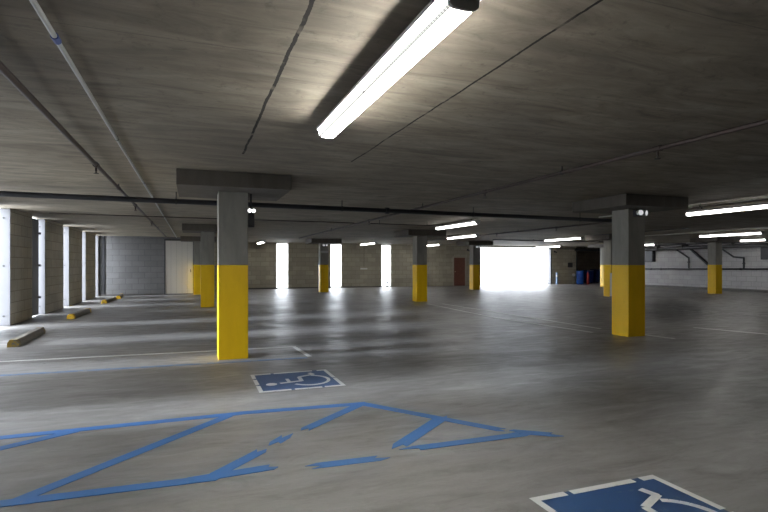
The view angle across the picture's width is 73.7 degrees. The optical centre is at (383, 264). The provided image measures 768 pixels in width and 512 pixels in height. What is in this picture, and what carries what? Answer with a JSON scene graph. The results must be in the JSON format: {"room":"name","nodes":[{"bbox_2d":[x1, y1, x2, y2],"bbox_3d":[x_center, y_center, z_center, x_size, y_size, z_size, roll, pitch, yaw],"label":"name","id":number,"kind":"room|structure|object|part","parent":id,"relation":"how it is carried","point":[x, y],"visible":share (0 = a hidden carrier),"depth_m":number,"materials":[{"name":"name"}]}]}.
{"room":"parking garage","nodes":[
{"label":"parking garage","id":0,"kind":"room"},
{"bbox_2d":[0,208,95,325],"bbox_3d":[-10.191,0.054,16.212,0.203,2.592,10.557,0,0,-20],"label":"wall","id":1,"kind":"structure","parent":0,"point":[20,222],"depth_m":14.40,"materials":[{"name":"brick"}]},
{"bbox_2d":[0,209,9,325],"bbox_3d":[-8.335,0.057,11.247,0.208,2.572,0.038,0,0,-20],"label":"trim","id":2,"kind":"structure","parent":1,"relation":"attached to","point":[4,213],"depth_m":11.24,"materials":[{"name":"white metal"}]},
{"bbox_2d":[32,218,40,315],"bbox_3d":[-9.057,0.064,13.264,0.090,2.532,0.891,0,0,-20],"label":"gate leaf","id":3,"kind":"object","parent":1,"relation":"attached to","point":[35,222],"visible":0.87,"depth_m":13.40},
{"bbox_2d":[38,219,44,313],"bbox_3d":[-9.326,0.057,13.904,0.208,2.572,0.038,0,0,-20],"label":"trim","id":4,"kind":"structure","parent":1,"relation":"attached to","point":[41,221],"depth_m":13.91,"materials":[{"name":"white metal"}]},
{"bbox_2d":[64,227,68,305],"bbox_3d":[-10.327,0.057,16.585,0.208,2.572,0.038,0,0,-20],"label":"trim","id":5,"kind":"structure","parent":1,"relation":"attached to","point":[66,229],"depth_m":16.59,"materials":[{"name":"white metal"}]},
{"bbox_2d":[82,232,85,299],"bbox_3d":[-11.294,0.057,19.178,0.208,2.572,0.038,0,0,-20],"label":"trim","id":6,"kind":"structure","parent":1,"relation":"attached to","point":[83,233],"depth_m":19.19,"materials":[{"name":"white metal"}]},
{"bbox_2d":[96,235,98,295],"bbox_3d":[-12.286,0.054,21.828,0.202,2.592,0.189,0,0,-20],"label":"wall","id":7,"kind":"structure","parent":0,"point":[96,235],"depth_m":21.86,"materials":[{"name":"concrete"}]},
{"bbox_2d":[96,236,97,295],"bbox_3d":[-12.242,0.057,21.720,0.208,2.572,0.038,0,0,-20],"label":"trim","id":8,"kind":"structure","parent":7,"relation":"attached to","point":[96,236],"depth_m":21.73,"materials":[{"name":"white metal"}]},
{"bbox_2d":[99,236,193,294],"bbox_3d":[-10.362,0.054,22.755,4.455,2.592,0.202,0,0,-20],"label":"wall","id":9,"kind":"structure","parent":0,"point":[133,264],"depth_m":22.46,"materials":[{"name":"grey brick"}]},
{"bbox_2d":[99,237,104,294],"bbox_3d":[-12.088,0.064,21.936,0.216,2.532,0.086,0,0,-20],"label":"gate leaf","id":10,"kind":"object","parent":9,"relation":"attached to","point":[101,239],"visible":1,"depth_m":21.94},
{"bbox_2d":[99,293,163,295],"bbox_3d":[-11.008,1.316,22.362,2.565,0.068,0.081,0,0,-20],"label":"trim","id":11,"kind":"structure","parent":9,"relation":"attached to","point":[155,293],"depth_m":22.30,"materials":[{"name":"concrete"}]},
{"bbox_2d":[164,239,192,294],"bbox_3d":[-9.219,0.100,23.031,1.215,2.500,0.074,0,0,-20],"label":"door","id":12,"kind":"structure","parent":9,"relation":"in","point":[169,244],"depth_m":23.02,"materials":[{"name":"metal"}]},
{"bbox_3d":[-9.224,0.100,23.043,1.215,2.500,0.049,0,0,-20],"label":"frame","id":13,"kind":"part","parent":12,"relation":"part of","materials":[{"name":"beige metal"}]},
{"bbox_2d":[0,0,767,247],"bbox_3d":[7.835,-1.289,17.332,34.762,0.094,35.640,0,0,-20],"label":"ceiling","id":14,"kind":"structure","parent":0,"point":[519,90],"depth_m":4.18,"materials":[{"name":"concrete"}]},
{"bbox_2d":[0,60,166,237],"bbox_3d":[-4.680,-1.154,9.493,0.063,0.173,26.460,0,0,-20],"label":"pipe","id":15,"kind":"object","parent":14,"relation":"hanging from","point":[4,70],"visible":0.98,"depth_m":4.21,"materials":[{"name":"metal"}]},
{"bbox_2d":[29,0,176,237],"bbox_3d":[-4.491,-1.216,10.068,0.040,0.048,27.405,0,0,-20],"label":"conduit","id":16,"kind":"object","parent":14,"relation":"attached to","point":[54,36],"visible":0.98,"depth_m":3.23,"materials":[{"name":"metal"}]},
{"bbox_2d":[49,213,350,222],"bbox_3d":[-4.101,-1.134,12.634,7.091,0.024,0.024,0,0,-22],"label":"conduit","id":17,"kind":"object","parent":14,"relation":"attached to","point":[49,213],"visible":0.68,"depth_m":12.26,"materials":[{"name":"grey metal"}]},
{"bbox_2d":[0,191,611,221],"bbox_3d":[-0.395,-1.128,10.076,13.822,0.224,0.124,0,0,-23],"label":"pipe","id":18,"kind":"object","parent":14,"relation":"attached to","point":[385,210],"visible":0.93,"depth_m":9.46,"materials":[{"name":"black metal"}]},
{"bbox_2d":[360,241,376,245],"bbox_3d":[-0.851,-1.159,27.773,0.188,0.164,2.376,0,0,-20],"label":"lamp","id":19,"kind":"object","parent":14,"relation":"hanging from","point":[373,242],"visible":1,"depth_m":27.56,"materials":[{"name":"white plastic"}]},
{"bbox_2d":[316,0,480,138],"bbox_3d":[-0.074,-1.159,3.268,0.188,0.164,2.364,0,0,-20],"label":"lamp","id":20,"kind":"object","parent":14,"relation":"hanging from","point":[438,18],"visible":1,"depth_m":2.71,"materials":[{"name":"white plastic"}]},
{"bbox_2d":[370,220,439,225],"bbox_3d":[0.620,-1.180,14.560,2.161,0.121,0.028,0,0,-22],"label":"conduit","id":21,"kind":"object","parent":14,"relation":"attached to","point":[379,220],"visible":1,"depth_m":14.52,"materials":[{"name":"metal"}]},
{"bbox_2d":[435,219,480,229],"bbox_3d":[2.079,-1.159,14.745,0.188,0.164,2.376,0,0,-20],"label":"lamp","id":22,"kind":"object","parent":14,"relation":"hanging from","point":[472,222],"visible":1,"depth_m":14.48,"materials":[{"name":"white plastic"}]},
{"bbox_2d":[447,233,479,238],"bbox_3d":[3.173,-1.159,20.772,0.188,0.164,2.376,0,0,-20],"label":"lamp","id":23,"kind":"object","parent":14,"relation":"hanging from","point":[476,234],"visible":1,"depth_m":20.52,"materials":[{"name":"white plastic"}]},
{"bbox_2d":[427,222,611,240],"bbox_3d":[4.205,-1.152,19.435,0.063,0.177,11.880,0,0,-20],"label":"pipe","id":24,"kind":"object","parent":14,"relation":"hanging from","point":[598,222],"visible":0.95,"depth_m":16.68,"materials":[{"name":"metal"}]},
{"bbox_2d":[299,119,767,238],"bbox_3d":[0.665,-1.149,10.694,0.058,0.184,24.975,0,0,-20],"label":"pipe","id":25,"kind":"object","parent":14,"relation":"hanging from","point":[658,148],"visible":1,"depth_m":5.69,"materials":[{"name":"metal"}]},
{"bbox_2d":[535,245,561,247],"bbox_3d":[10.391,-1.159,32.399,0.188,0.164,2.376,0,0,-20],"label":"lamp","id":26,"kind":"object","parent":14,"relation":"hanging from","point":[539,246],"visible":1,"depth_m":32.36,"materials":[{"name":"white plastic"}]},
{"bbox_2d":[544,236,583,241],"bbox_3d":[7.959,-1.159,22.774,0.188,0.164,2.376,0,0,-20],"label":"lamp","id":27,"kind":"object","parent":14,"relation":"hanging from","point":[576,237],"visible":1,"depth_m":22.56,"materials":[{"name":"white plastic"}]},
{"bbox_2d":[493,239,685,243],"bbox_3d":[10.947,-1.194,26.273,12.420,0.092,0.051,0,0,-20],"label":"conduit","id":28,"kind":"object","parent":14,"relation":"attached to","point":[493,239],"visible":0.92,"depth_m":25.78,"materials":[{"name":"grey metal"}]},
{"bbox_2d":[599,197,767,217],"bbox_3d":[6.661,-1.204,9.761,0.054,0.073,6.885,0,0,-20],"label":"conduit","id":29,"kind":"object","parent":14,"relation":"attached to","point":[759,198],"visible":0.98,"depth_m":9.96,"materials":[{"name":"metal"}]},
{"bbox_2d":[645,242,767,250],"bbox_3d":[17.223,-1.029,27.102,0.283,0.422,11.746,0,0,-20],"label":"drain pipe","id":30,"kind":"object","parent":14,"relation":"attached to","point":[733,244],"visible":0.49,"depth_m":27.41,"materials":[{"name":"metal"}]},
{"bbox_2d":[645,228,767,235],"bbox_3d":[12.024,-1.195,18.174,0.054,0.055,8.100,0,0,-20],"label":"conduit","id":31,"kind":"object","parent":14,"relation":"attached to","point":[752,228],"visible":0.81,"depth_m":18.68,"materials":[{"name":"grey metal"}]},
{"bbox_2d":[645,240,767,246],"bbox_3d":[17.506,-1.167,26.847,0.080,0.148,12.420,0,0,-20],"label":"drain pipe","id":32,"kind":"object","parent":14,"relation":"attached to","point":[767,240],"visible":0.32,"depth_m":28.02,"materials":[{"name":"black metal"}]},
{"bbox_2d":[685,202,767,215],"bbox_3d":[7.175,-1.159,10.277,0.188,0.164,2.376,0,0,-20],"label":"lamp","id":33,"kind":"object","parent":14,"relation":"hanging from","point":[764,205],"visible":1,"depth_m":10.46,"materials":[{"name":"white plastic"}]},
{"bbox_2d":[699,231,763,236],"bbox_3d":[12.976,-1.159,19.213,0.188,0.164,2.376,0,0,-20],"label":"lamp","id":34,"kind":"object","parent":14,"relation":"hanging from","point":[751,232],"visible":0.98,"depth_m":19.05,"materials":[{"name":"white plastic"}]},
{"bbox_2d":[740,237,767,241],"bbox_3d":[16.767,-1.159,24.115,0.188,0.164,2.376,0,0,-20],"label":"lamp","id":35,"kind":"object","parent":14,"relation":"hanging from","point":[758,238],"visible":0.52,"depth_m":23.36,"materials":[{"name":"white plastic"}]},
{"bbox_2d":[0,282,767,511],"bbox_3d":[7.835,1.451,17.332,34.762,0.202,35.640,0,0,-20],"label":"floor","id":36,"kind":"structure","parent":0,"point":[689,411],"depth_m":5.05,"materials":[{"name":"concrete"}]},
{"bbox_2d":[7,327,44,347],"bbox_3d":[-6.404,1.289,9.210,0.172,0.121,1.830,0,0,-22],"label":"wheel stop","id":37,"kind":"object","parent":36,"relation":"on","point":[18,341],"visible":1,"depth_m":8.88,"materials":[{"name":"concrete"}]},
{"bbox_2d":[67,308,90,318],"bbox_3d":[-8.057,1.289,13.564,0.172,0.121,1.830,0,0,-18],"label":"wheel stop","id":38,"kind":"object","parent":36,"relation":"on","point":[85,311],"visible":1,"depth_m":13.21,"materials":[{"name":"concrete"}]},
{"bbox_2d":[101,297,116,302],"bbox_3d":[-10.019,1.289,18.668,0.172,0.121,1.830,0,0,-18],"label":"wheel stop","id":39,"kind":"object","parent":36,"relation":"on","point":[111,299],"visible":0.98,"depth_m":18.37,"materials":[{"name":"concrete"}]},
{"bbox_2d":[116,293,122,298],"bbox_3d":[-10.818,1.289,20.964,0.172,0.121,1.830,0,0,-24],"label":"wheel stop","id":40,"kind":"object","parent":36,"relation":"on","point":[120,295],"visible":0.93,"depth_m":20.38,"materials":[{"name":"concrete"}]},
{"bbox_2d":[0,357,306,375],"bbox_3d":[-3.194,1.348,6.726,4.390,0.002,0.085,0,0,-19],"label":"parking line","id":41,"kind":"object","parent":36,"relation":"on","point":[298,357],"visible":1,"depth_m":6.77,"materials":[{"name":"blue paint"}]},
{"bbox_2d":[0,346,310,361],"bbox_3d":[-3.341,1.348,7.755,4.488,0.002,0.974,0,0,-6],"label":"parking line","id":42,"kind":"object","parent":36,"relation":"on","point":[295,347],"visible":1,"depth_m":7.67,"materials":[{"name":"white paint"}]},
{"bbox_2d":[180,236,215,294],"bbox_3d":[-8.387,0.055,23.139,1.485,2.591,1.350,0,0,-20],"label":"concrete column","id":43,"kind":"structure","parent":36,"relation":"on","point":[196,239],"depth_m":22.92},
{"bbox_2d":[182,224,216,307],"bbox_3d":[-5.635,0.055,16.341,1.485,2.591,1.350,0,0,-20],"label":"concrete column","id":44,"kind":"structure","parent":36,"relation":"on","point":[207,231],"depth_m":16.13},
{"bbox_2d":[176,168,290,359],"bbox_3d":[-2.217,0.055,7.487,1.485,2.591,1.350,0,0,-20],"label":"concrete column","id":45,"kind":"structure","parent":36,"relation":"on","point":[232,191],"depth_m":7.26,"materials":[{"name":"concrete"}]},
{"bbox_2d":[248,194,255,226],"bbox_3d":[-1.942,-0.792,7.492,0.112,0.486,0.174,0,0,-20],"label":"emergency light","id":46,"kind":"object","parent":45,"relation":"attached to","point":[250,215],"visible":0.98,"depth_m":7.49,"materials":[{"name":"black plastic"}]},
{"bbox_2d":[0,402,561,506],"bbox_3d":[-1.367,1.348,3.830,5.350,0.004,1.584,0,0,-20],"label":"aisle hatching","id":47,"kind":"object","parent":36,"relation":"on","point":[228,470],"visible":1,"depth_m":3.83,"materials":[{"name":"blue paint"}]},
{"bbox_2d":[251,369,344,392],"bbox_3d":[-1.029,1.348,5.985,0.944,0.003,0.926,0,0,-20],"label":"sign","id":48,"kind":"object","parent":36,"relation":"on","point":[284,381],"visible":1,"depth_m":5.95,"materials":[{"name":"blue paint"}]},
{"bbox_2d":[306,238,341,291],"bbox_3d":[-2.983,0.055,25.183,1.485,2.591,1.350,0,0,-20],"label":"concrete column","id":49,"kind":"structure","parent":36,"relation":"on","point":[322,257],"depth_m":24.98,"materials":[{"name":"concrete"}]},
{"bbox_2d":[394,229,445,301],"bbox_3d":[1.317,0.055,18.834,1.485,2.591,1.350,0,0,-20],"label":"concrete column","id":50,"kind":"structure","parent":36,"relation":"on","point":[419,236],"depth_m":18.63,"materials":[{"name":"concrete"}]},
{"bbox_2d":[456,241,492,289],"bbox_3d":[4.900,0.055,27.692,1.485,2.591,1.350,0,0,-20],"label":"concrete column","id":51,"kind":"structure","parent":36,"relation":"on","point":[474,253],"depth_m":27.50,"materials":[{"name":"concrete"}]},
{"bbox_2d":[430,304,589,331],"bbox_3d":[2.674,1.348,13.823,0.418,0.002,7.838,0,0,-20],"label":"parking line","id":52,"kind":"object","parent":36,"relation":"on","point":[430,304],"visible":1,"depth_m":12.34,"materials":[{"name":"white paint"}]},
{"bbox_2d":[445,304,675,338],"bbox_3d":[3.580,1.348,13.435,0.234,0.002,8.917,0,0,-22],"label":"parking line","id":53,"kind":"object","parent":36,"relation":"on","point":[445,304],"visible":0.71,"depth_m":12.34,"materials":[{"name":"white paint"}]},
{"bbox_2d":[576,270,583,283],"bbox_3d":[13.570,0.873,35.465,0.483,0.955,0.483,0,0,-20],"label":"drum","id":54,"kind":"object","parent":36,"relation":"on","point":[579,274],"visible":0.97,"depth_m":35.26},
{"bbox_2d":[586,272,588,283],"bbox_3d":[14.153,0.900,35.538,0.190,0.900,0.180,0,0,-20],"label":"fire extinguisher","id":55,"kind":"object","parent":36,"relation":"on","point":[587,274],"visible":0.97,"depth_m":35.47,"materials":[{"name":"red metal"}]},
{"bbox_2d":[582,270,593,283],"bbox_3d":[14.510,0.865,36.422,0.560,0.970,0.636,0,0,-20],"label":"bin","id":56,"kind":"object","parent":36,"relation":"on","point":[590,272],"visible":0.59,"depth_m":36.22,"materials":[{"name":"blue plastic"}]},
{"bbox_2d":[590,269,599,282],"bbox_3d":[15.523,0.840,37.376,0.640,1.020,0.716,0,0,-20],"label":"bin","id":57,"kind":"object","parent":36,"relation":"on","point":[596,273],"visible":0.49,"depth_m":37.09,"materials":[{"name":"blue plastic"}]},
{"bbox_2d":[588,244,603,286],"bbox_3d":[13.549,0.055,31.350,1.485,2.591,1.350,0,0,-20],"label":"concrete column","id":58,"kind":"structure","parent":36,"relation":"on","point":[601,246],"depth_m":31.29,"materials":[{"name":"concrete"}]},
{"bbox_2d":[585,234,611,296],"bbox_3d":[9.598,0.055,21.663,1.485,2.591,1.350,0,0,-20],"label":"concrete column","id":59,"kind":"structure","parent":36,"relation":"on","point":[607,267],"depth_m":21.57,"materials":[{"name":"grey concrete"}]},
{"bbox_2d":[610,273,611,296],"bbox_3d":[9.503,0.850,21.262,0.170,1.000,0.190,0,0,-20],"label":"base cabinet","id":60,"kind":"object","parent":36,"relation":"on","point":[610,273],"visible":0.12,"depth_m":21.25,"materials":[{"name":"grey metal"}]},
{"bbox_2d":[572,193,687,336],"bbox_3d":[4.673,0.055,9.798,1.485,2.591,1.350,0,0,-20],"label":"concrete column","id":61,"kind":"structure","parent":36,"relation":"on","point":[628,231],"depth_m":9.62,"materials":[{"name":"concrete"}]},
{"bbox_2d":[633,210,647,216],"bbox_3d":[4.756,-0.959,9.498,0.261,0.120,0.209,0,0,-20],"label":"emergency light","id":62,"kind":"object","parent":61,"relation":"attached to","point":[636,213],"visible":1,"depth_m":9.46,"materials":[{"name":"black plastic"}]},
{"bbox_2d":[529,475,732,511],"bbox_3d":[1.441,1.348,2.684,0.944,0.003,0.926,0,0,-20],"label":"accessible parking symbol","id":63,"kind":"object","parent":36,"relation":"on","point":[650,493],"visible":1,"depth_m":2.94,"materials":[{"name":"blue paint"}]},
{"bbox_2d":[649,308,765,315],"bbox_3d":[9.315,1.348,14.426,0.090,0.002,4.014,0,0,-40],"label":"parking line","id":64,"kind":"object","parent":36,"relation":"on","point":[649,308],"visible":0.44,"depth_m":14.40,"materials":[{"name":"grey paint"}]},
{"bbox_2d":[690,237,739,293],"bbox_3d":[15.391,0.055,23.825,1.485,2.591,1.350,0,0,-20],"label":"concrete column","id":65,"kind":"structure","parent":36,"relation":"on","point":[714,243],"depth_m":23.65,"materials":[{"name":"concrete"}]},
{"bbox_2d":[693,327,763,333],"bbox_3d":[7.199,1.348,10.250,0.080,0.002,1.836,0,0,-38],"label":"parking line","id":66,"kind":"object","parent":36,"relation":"on","point":[693,327],"visible":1,"depth_m":10.47,"materials":[{"name":"white paint"}]},
{"bbox_2d":[214,241,576,289],"bbox_3d":[1.984,0.054,31.683,24.516,2.592,0.202,0,0,-20],"label":"wall","id":67,"kind":"structure","parent":0,"point":[302,257],"depth_m":30.40,"materials":[{"name":"concrete"}]},
{"bbox_2d":[248,287,276,288],"bbox_3d":[-7.246,1.313,28.017,2.768,0.074,0.216,0,0,-20],"label":"trim","id":68,"kind":"structure","parent":67,"relation":"attached to","point":[273,287],"depth_m":28.15,"materials":[{"name":"concrete"}]},
{"bbox_2d":[289,287,329,288],"bbox_3d":[-4.236,1.316,29.219,2.362,0.068,0.068,0,0,-20],"label":"trim","id":69,"kind":"structure","parent":67,"relation":"attached to","point":[289,287],"depth_m":29.01,"materials":[{"name":"concrete"}]},
{"bbox_2d":[343,286,381,287],"bbox_3d":[-1.263,1.316,30.327,2.362,0.068,0.068,0,0,-20],"label":"trim","id":70,"kind":"structure","parent":67,"relation":"attached to","point":[345,286],"depth_m":30.16,"materials":[{"name":"concrete"}]},
{"bbox_2d":[453,257,465,285],"bbox_3d":[4.814,0.420,32.558,0.940,1.860,0.135,0,0,-20],"label":"door","id":71,"kind":"structure","parent":67,"relation":"in","point":[459,263],"depth_m":32.58,"materials":[{"name":"red wood"}]},
{"bbox_2d":[480,247,480,284],"bbox_3d":[6.190,0.115,33.252,0.068,2.470,0.256,0,0,-20],"label":"trim","id":72,"kind":"structure","parent":67,"relation":"attached to","point":[480,247],"depth_m":33.14,"materials":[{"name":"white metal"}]},
{"bbox_2d":[548,248,551,283],"bbox_3d":[11.383,0.115,35.168,0.094,2.470,0.297,0,0,-20],"label":"trim","id":73,"kind":"structure","parent":67,"relation":"attached to","point":[549,249],"depth_m":35.08,"materials":[{"name":"white metal"}]},
{"bbox_2d":[577,248,599,280],"bbox_3d":[15.301,0.054,38.956,5.522,2.592,0.202,0,0,-20],"label":"wall","id":74,"kind":"structure","parent":0,"point":[586,260],"depth_m":38.94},
{"bbox_2d":[645,242,767,289],"bbox_3d":[20.732,0.054,19.261,0.202,2.592,29.700,0,0,-20],"label":"wall","id":75,"kind":"structure","parent":0,"point":[736,279],"depth_m":27.89,"materials":[{"name":"grey brick"}]},
{"bbox_2d":[645,251,654,261],"bbox_3d":[16.063,-0.499,31.136,0.235,0.675,0.850,0,0,-20],"label":"electrical box","id":76,"kind":"object","parent":75,"relation":"attached to","point":[649,255],"visible":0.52,"depth_m":30.87,"materials":[{"name":"black plastic"}]},
{"bbox_2d":[676,250,689,267],"bbox_3d":[16.873,-0.403,29.082,0.119,1.264,1.084,0,0,-20],"label":"pipe","id":77,"kind":"object","parent":75,"relation":"attached to","point":[688,262],"visible":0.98,"depth_m":28.65,"materials":[{"name":"black metal"}]},
{"bbox_2d":[685,245,707,265],"bbox_3d":[17.246,-0.472,28.083,0.140,1.430,1.643,0,0,-20],"label":"pipe","id":78,"kind":"object","parent":75,"relation":"attached to","point":[691,250],"visible":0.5,"depth_m":28.01,"materials":[{"name":"black metal"}]},
{"bbox_2d":[645,268,767,269],"bbox_3d":[17.777,0.233,26.660,0.119,0.172,13.230,0,0,-20],"label":"pipe","id":79,"kind":"object","parent":75,"relation":"attached to","point":[645,268],"visible":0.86,"depth_m":27.99,"materials":[{"name":"black metal"}]},
{"bbox_2d":[645,285,767,292],"bbox_3d":[17.741,1.289,26.718,0.189,0.122,13.365,0,0,-20],"label":"trim","id":80,"kind":"structure","parent":75,"relation":"attached to","point":[661,286],"depth_m":27.63,"materials":[{"name":"concrete"}]},
{"bbox_2d":[722,248,744,268],"bbox_3d":[17.878,-0.402,26.388,0.119,1.209,1.437,0,0,-20],"label":"pipe","id":81,"kind":"object","parent":75,"relation":"attached to","point":[728,253],"visible":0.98,"depth_m":26.07,"materials":[{"name":"black metal"}]},
{"bbox_2d":[761,247,767,259],"bbox_3d":[18.516,-0.553,24.558,0.235,0.621,0.750,0,0,-20],"label":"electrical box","id":82,"kind":"object","parent":75,"relation":"attached to","point":[764,250],"visible":0.84,"depth_m":24.69,"materials":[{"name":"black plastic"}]},
{"label":"outside","id":83,"kind":"structure","parent":0,"visible":0},
{"bbox_2d":[277,273,547,286],"bbox_3d":[-7.078,1.451,18.973,162.000,0.122,121.500,0,0,-20],"label":"ground","id":84,"kind":"structure","parent":83,"point":[282,278],"depth_m":42.13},
{"bbox_2d":[382,246,547,278],"bbox_3d":[11.672,-1.525,56.546,30.400,5.850,6.400,0,0,-20],"label":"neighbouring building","id":85,"kind":"structure","parent":84,"relation":"on","point":[495,262],"depth_m":53.88,"materials":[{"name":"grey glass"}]},
{"bbox_3d":[9.931,-0.400,52.630,1.040,1.340,0.020,0,0,-20],"label":"pane","id":86,"kind":"part","parent":85,"relation":"part of","materials":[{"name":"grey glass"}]},
{"bbox_3d":[12.929,-0.400,53.749,1.040,1.340,0.020,0,0,-20],"label":"pane","id":87,"kind":"part","parent":85,"relation":"part of","materials":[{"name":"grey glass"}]},
{"bbox_3d":[16.489,-0.400,55.077,1.040,1.340,0.020,0,0,-20],"label":"pane","id":88,"kind":"part","parent":85,"relation":"part of","materials":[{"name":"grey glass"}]},
{"bbox_2d":[481,279,547,281],"bbox_3d":[12.510,1.320,43.715,21.600,0.140,0.270,0,0,-20],"label":"kerb","id":89,"kind":"object","parent":84,"relation":"on","point":[505,279],"visible":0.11,"depth_m":43.17,"materials":[{"name":"white concrete"}]}
]}

